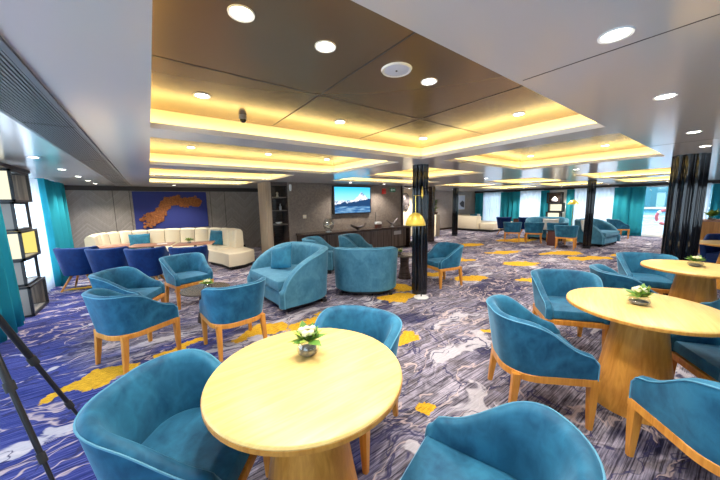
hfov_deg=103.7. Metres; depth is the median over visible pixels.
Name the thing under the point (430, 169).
ceiling
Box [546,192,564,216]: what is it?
shelf
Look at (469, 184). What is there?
trim
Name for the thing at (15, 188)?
box shelf
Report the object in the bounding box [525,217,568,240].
loveseat
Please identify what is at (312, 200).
wall
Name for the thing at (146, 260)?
chair
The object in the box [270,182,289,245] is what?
niche
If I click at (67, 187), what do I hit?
crown molding
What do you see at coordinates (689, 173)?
column
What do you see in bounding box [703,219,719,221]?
countertop
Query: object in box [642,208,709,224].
deck railing
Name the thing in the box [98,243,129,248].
cafe table
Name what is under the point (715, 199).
curtain
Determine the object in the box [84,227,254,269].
sofa
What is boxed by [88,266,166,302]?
tub chair
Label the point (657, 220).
life ring
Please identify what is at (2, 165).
trim
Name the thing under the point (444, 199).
wall
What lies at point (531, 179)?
trim
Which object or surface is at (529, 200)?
sheer curtain
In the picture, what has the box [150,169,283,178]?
ceiling light
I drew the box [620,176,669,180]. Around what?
trim
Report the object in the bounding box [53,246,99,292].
chair
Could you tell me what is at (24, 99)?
ceiling vent
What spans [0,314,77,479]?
tripod
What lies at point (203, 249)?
chair
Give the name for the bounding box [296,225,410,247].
console
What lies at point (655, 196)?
sky
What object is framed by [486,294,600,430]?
tub chair
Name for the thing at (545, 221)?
pillow
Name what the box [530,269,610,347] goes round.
tub chair
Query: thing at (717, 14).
trim
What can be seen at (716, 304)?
tub chair
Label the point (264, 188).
wall
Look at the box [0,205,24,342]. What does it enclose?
curtain
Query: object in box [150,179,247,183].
trim
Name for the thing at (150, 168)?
ceiling
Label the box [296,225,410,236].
countertop
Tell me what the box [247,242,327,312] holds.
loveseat
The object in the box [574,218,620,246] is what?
loveseat
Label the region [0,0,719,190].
ceiling
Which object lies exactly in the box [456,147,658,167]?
trim
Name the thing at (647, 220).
sea
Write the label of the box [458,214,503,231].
sofa
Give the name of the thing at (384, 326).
tub chair
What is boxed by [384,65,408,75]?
grille
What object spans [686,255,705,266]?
bud vase
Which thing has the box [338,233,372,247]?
lounge chair
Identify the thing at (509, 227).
tub chair
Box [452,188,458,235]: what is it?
column
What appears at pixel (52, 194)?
curtain
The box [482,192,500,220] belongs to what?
sheer curtain
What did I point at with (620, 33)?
recessed light
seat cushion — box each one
[130,287,162,298]
[141,407,249,479]
[176,271,208,284]
[250,264,297,291]
[400,435,516,479]
[427,257,443,267]
[548,296,603,322]
[600,230,618,236]
[632,273,672,288]
[705,252,719,260]
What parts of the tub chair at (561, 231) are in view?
backrest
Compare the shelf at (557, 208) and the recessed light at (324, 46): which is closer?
the recessed light at (324, 46)
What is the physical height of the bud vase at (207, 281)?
0.130 m
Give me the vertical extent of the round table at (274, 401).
0.750 m
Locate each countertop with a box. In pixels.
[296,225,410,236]
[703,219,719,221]
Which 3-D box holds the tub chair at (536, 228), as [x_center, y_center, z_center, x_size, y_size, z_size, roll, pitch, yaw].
[6.210,-0.280,10.117,0.629,0.735,0.606,3,8,28]
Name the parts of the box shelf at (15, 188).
light panel, panel, light panel, cell frame, cell frame, panel, panel, cell frame, panel, panel, cell frame, panel, cell frame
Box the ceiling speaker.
[381,62,411,77]
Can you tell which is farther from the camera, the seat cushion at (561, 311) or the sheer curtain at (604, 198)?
the sheer curtain at (604, 198)
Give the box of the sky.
[644,185,712,210]
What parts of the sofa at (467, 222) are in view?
arm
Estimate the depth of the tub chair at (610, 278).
2.94 m
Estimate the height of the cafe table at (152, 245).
0.715 m
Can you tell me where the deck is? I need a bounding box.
[641,232,662,234]
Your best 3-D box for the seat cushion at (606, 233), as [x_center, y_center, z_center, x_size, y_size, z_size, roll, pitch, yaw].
[7.890,-0.238,9.401,1.060,0.158,0.805,-5,9,-30]
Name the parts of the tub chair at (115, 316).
leg, leg, backrest, seat frame, leg, leg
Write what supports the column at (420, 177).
on the floor
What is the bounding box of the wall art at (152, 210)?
[132,191,208,229]
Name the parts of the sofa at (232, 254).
backrest, seat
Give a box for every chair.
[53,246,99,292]
[73,349,269,479]
[81,288,180,374]
[84,246,129,272]
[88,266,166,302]
[123,246,168,280]
[159,252,213,309]
[168,245,208,291]
[199,277,266,361]
[302,236,335,273]
[314,305,401,474]
[333,246,397,294]
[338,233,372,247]
[400,401,606,479]
[427,242,463,288]
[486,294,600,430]
[496,217,511,234]
[503,222,521,241]
[518,217,528,233]
[524,222,544,243]
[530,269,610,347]
[546,223,568,244]
[554,225,578,249]
[589,264,657,293]
[606,218,629,238]
[616,252,678,294]
[625,376,719,476]
[670,334,719,382]
[699,233,719,263]
[700,299,719,309]
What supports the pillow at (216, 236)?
on the sofa at (232, 254)
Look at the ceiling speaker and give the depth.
1.59 m
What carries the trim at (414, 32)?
attached to the ceiling at (277, 47)
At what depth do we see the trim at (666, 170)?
7.72 m
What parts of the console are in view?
panel, panel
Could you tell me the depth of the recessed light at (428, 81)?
1.76 m
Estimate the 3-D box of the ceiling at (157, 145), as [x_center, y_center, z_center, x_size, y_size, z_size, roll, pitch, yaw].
[-1.163,-1.266,3.959,3.120,0.030,2.120,-6,9,-36]
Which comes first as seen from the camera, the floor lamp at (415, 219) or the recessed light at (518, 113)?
the recessed light at (518, 113)
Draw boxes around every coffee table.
[180,282,229,323]
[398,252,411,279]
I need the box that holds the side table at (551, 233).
[547,230,558,245]
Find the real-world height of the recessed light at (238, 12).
0.008 m
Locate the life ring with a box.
[654,209,665,224]
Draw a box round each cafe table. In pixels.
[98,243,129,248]
[128,242,175,278]
[172,241,214,246]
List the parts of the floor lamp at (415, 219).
lamp shade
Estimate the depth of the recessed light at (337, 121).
2.62 m
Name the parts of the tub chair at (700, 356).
leg, seat frame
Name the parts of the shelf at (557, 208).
light panel, cell frame, cell frame, light panel, light panel, cell frame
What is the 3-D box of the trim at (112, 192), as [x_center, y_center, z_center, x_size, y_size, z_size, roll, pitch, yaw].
[-5.651,-0.512,8.716,2.842,1.960,0.004,-6,9,-36]
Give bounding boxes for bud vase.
[198,278,212,287]
[289,321,325,356]
[623,284,653,304]
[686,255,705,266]
[705,209,719,219]
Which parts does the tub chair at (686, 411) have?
leg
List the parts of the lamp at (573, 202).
lamp shade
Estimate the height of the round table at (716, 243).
0.750 m
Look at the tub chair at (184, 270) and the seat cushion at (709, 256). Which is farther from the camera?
the seat cushion at (709, 256)
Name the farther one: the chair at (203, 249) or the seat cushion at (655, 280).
the chair at (203, 249)
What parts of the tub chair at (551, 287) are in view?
seat frame, leg, leg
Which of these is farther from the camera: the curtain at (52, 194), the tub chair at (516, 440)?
the curtain at (52, 194)
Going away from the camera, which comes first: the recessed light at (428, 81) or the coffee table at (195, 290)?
the recessed light at (428, 81)
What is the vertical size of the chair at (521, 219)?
0.807 m
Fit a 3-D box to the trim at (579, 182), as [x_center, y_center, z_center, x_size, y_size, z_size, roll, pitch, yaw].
[7.881,-2.203,10.567,3.160,0.125,1.960,-6,9,-36]
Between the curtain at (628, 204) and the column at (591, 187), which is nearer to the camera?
the column at (591, 187)
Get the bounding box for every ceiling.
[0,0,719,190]
[150,137,363,165]
[150,168,262,173]
[151,0,578,147]
[401,168,449,171]
[477,133,646,161]
[603,167,670,172]
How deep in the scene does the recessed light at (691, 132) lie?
2.52 m
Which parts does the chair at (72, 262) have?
leg, backrest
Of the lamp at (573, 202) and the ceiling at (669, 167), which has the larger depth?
the lamp at (573, 202)
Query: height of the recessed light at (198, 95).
0.008 m
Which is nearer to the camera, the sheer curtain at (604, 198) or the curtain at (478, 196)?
the sheer curtain at (604, 198)
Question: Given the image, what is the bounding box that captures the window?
[640,185,668,235]
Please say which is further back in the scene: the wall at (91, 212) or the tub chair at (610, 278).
the wall at (91, 212)
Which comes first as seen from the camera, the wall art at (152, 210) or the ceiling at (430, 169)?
the ceiling at (430, 169)
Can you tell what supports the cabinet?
on the floor
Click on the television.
(345, 199)
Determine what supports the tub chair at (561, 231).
on the floor
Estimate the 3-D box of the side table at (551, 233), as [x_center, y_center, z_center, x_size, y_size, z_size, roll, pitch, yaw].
[6.432,-0.075,9.423,0.300,0.500,0.300,-6,9,-36]
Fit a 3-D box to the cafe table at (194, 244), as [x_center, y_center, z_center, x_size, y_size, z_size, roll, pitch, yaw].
[-3.538,0.417,6.118,0.720,0.715,0.500,-4,8,-19]
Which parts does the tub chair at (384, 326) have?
backrest, leg, leg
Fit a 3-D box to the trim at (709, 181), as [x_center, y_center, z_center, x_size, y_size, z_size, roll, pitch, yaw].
[10.890,-2.195,11.371,0.120,0.110,13.600,-6,9,-36]
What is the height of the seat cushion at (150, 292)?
0.102 m
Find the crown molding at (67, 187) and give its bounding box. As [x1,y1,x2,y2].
[64,185,257,191]
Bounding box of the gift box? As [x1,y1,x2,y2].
[375,212,381,227]
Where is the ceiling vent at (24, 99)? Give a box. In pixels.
[0,36,130,185]
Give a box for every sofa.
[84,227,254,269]
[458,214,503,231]
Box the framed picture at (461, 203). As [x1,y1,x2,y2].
[458,195,464,209]
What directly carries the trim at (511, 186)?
attached to the ceiling at (93, 57)
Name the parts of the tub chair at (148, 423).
seat frame, leg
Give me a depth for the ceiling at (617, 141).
4.21 m
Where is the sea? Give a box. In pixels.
[642,210,708,232]
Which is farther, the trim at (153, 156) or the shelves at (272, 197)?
the shelves at (272, 197)
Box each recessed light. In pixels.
[194,93,210,98]
[227,4,254,22]
[315,40,335,52]
[335,120,345,123]
[421,78,436,85]
[512,112,524,115]
[597,26,635,43]
[652,93,678,99]
[685,130,702,133]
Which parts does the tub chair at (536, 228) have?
backrest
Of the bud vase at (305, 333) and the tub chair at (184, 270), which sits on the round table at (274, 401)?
the bud vase at (305, 333)
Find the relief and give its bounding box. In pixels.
[403,193,409,209]
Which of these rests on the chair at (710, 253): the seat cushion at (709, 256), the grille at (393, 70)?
the seat cushion at (709, 256)
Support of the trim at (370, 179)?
attached to the ceiling at (93, 57)
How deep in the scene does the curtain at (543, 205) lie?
13.80 m
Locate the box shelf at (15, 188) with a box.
[0,168,48,317]
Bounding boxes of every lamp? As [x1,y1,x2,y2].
[406,187,428,299]
[568,200,578,224]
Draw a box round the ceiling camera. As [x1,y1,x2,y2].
[239,114,246,122]
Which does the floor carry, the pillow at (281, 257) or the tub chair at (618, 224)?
the tub chair at (618, 224)
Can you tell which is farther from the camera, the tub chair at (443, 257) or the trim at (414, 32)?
the tub chair at (443, 257)
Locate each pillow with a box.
[128,233,150,248]
[209,230,222,244]
[271,243,291,268]
[543,219,558,229]
[581,220,583,231]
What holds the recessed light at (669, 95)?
in the ceiling at (93, 57)
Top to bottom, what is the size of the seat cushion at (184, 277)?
0.102 m
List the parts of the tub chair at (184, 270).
leg, leg, backrest, seat frame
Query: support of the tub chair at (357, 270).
on the floor
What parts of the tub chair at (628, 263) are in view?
backrest, seat frame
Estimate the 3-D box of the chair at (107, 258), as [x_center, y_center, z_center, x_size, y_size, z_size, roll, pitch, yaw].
[-4.538,0.521,5.153,0.610,0.807,0.567,-4,8,-19]
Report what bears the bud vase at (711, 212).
on the cabinet
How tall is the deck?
0.150 m
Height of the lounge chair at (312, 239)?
0.760 m
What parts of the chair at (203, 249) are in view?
backrest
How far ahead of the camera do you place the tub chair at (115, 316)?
2.56 m
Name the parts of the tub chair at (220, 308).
leg, leg, seat frame, backrest, leg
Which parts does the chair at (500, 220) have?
backrest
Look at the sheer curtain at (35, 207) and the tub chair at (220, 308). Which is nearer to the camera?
the tub chair at (220, 308)
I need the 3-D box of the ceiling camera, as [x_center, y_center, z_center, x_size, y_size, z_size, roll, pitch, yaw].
[-0.985,-1.018,2.378,0.064,0.062,0.064,-6,9,-36]
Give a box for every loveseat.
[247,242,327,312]
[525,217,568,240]
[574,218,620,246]
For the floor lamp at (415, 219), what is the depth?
4.28 m
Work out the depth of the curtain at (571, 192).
12.95 m
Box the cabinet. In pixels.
[698,219,719,252]
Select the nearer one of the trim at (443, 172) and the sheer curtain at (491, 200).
the trim at (443, 172)
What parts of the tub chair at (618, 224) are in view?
backrest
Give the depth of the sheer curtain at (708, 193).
9.78 m
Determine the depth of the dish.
8.40 m
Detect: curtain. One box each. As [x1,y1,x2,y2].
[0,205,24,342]
[19,177,54,292]
[35,178,73,286]
[475,193,482,219]
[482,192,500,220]
[500,192,519,221]
[519,190,543,216]
[539,190,549,216]
[565,189,574,224]
[572,187,617,224]
[612,186,645,235]
[703,183,711,218]
[709,183,719,218]
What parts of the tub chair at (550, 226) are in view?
backrest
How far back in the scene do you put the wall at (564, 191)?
13.26 m
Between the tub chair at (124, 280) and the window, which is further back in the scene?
the window
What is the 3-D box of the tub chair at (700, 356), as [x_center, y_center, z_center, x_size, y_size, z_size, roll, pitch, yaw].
[2.552,0.861,1.830,0.606,0.735,0.629,2,8,19]
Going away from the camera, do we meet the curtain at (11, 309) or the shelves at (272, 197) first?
the curtain at (11, 309)
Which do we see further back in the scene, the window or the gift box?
the window
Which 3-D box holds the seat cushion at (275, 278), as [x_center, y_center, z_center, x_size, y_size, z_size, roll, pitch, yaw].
[-1.160,0.553,4.505,0.805,0.158,1.060,-7,10,-41]
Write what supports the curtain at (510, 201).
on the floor
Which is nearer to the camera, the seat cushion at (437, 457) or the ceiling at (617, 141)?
the seat cushion at (437, 457)
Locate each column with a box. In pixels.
[412,164,428,294]
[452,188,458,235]
[582,180,596,248]
[660,153,711,295]
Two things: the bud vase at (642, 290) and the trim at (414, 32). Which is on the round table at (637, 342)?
the bud vase at (642, 290)
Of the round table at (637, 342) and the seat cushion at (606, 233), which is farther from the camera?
the seat cushion at (606, 233)
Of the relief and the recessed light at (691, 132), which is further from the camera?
the relief
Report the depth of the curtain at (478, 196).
16.48 m
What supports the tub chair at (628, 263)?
on the floor
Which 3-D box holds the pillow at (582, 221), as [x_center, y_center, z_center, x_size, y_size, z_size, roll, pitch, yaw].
[7.348,-0.473,9.182,0.400,0.392,0.183,-4,8,-20]
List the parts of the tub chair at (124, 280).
seat frame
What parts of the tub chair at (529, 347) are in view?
leg, leg, backrest, seat frame, leg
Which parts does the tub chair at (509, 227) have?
backrest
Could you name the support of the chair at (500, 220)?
on the floor
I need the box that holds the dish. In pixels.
[350,223,365,229]
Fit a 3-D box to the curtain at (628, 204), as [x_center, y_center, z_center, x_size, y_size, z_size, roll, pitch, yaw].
[10.787,-1.152,11.395,0.151,1.940,0.935,-6,9,-36]
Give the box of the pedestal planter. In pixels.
[434,200,439,235]
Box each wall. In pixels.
[65,190,260,247]
[257,182,273,252]
[287,182,400,241]
[403,189,474,235]
[549,186,661,236]
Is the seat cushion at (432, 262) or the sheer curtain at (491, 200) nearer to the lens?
the seat cushion at (432, 262)
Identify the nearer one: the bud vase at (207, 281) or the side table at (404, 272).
the bud vase at (207, 281)
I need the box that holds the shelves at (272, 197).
[272,197,287,225]
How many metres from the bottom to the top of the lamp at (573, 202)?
1.500 m
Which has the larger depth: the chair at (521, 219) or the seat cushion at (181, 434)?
the chair at (521, 219)
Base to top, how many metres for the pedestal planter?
1.621 m
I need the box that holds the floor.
[0,229,719,479]
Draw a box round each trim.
[0,162,29,173]
[112,192,226,231]
[150,153,385,171]
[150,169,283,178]
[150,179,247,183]
[151,109,596,155]
[152,32,521,138]
[345,178,411,181]
[378,170,470,176]
[445,183,490,185]
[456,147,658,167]
[475,180,719,192]
[488,185,531,187]
[498,178,554,182]
[523,14,719,145]
[545,181,599,184]
[583,168,670,176]
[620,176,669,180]
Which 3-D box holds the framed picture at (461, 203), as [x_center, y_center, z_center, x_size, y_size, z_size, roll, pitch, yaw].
[5.708,-2.129,16.010,0.760,0.800,0.038,-6,9,-36]
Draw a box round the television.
[332,186,370,214]
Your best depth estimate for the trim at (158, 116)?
2.81 m
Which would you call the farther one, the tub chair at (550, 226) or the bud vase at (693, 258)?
the tub chair at (550, 226)
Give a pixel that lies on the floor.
(444, 350)
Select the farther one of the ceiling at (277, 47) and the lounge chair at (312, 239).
the lounge chair at (312, 239)
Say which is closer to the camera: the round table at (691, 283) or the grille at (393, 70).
the grille at (393, 70)
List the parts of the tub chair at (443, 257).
leg, seat frame, backrest, leg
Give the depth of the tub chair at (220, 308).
2.76 m
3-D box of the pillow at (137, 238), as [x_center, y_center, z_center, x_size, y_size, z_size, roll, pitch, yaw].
[-5.834,0.033,7.494,0.460,0.382,0.204,-6,9,-36]
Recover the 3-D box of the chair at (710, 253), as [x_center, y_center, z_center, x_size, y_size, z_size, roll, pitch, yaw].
[6.852,0.309,5.281,0.567,0.807,0.610,-3,8,-18]
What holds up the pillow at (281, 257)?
on the loveseat at (303, 283)
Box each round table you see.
[200,328,401,479]
[566,287,719,425]
[640,259,719,302]
[699,240,719,289]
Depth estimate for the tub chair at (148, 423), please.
1.23 m

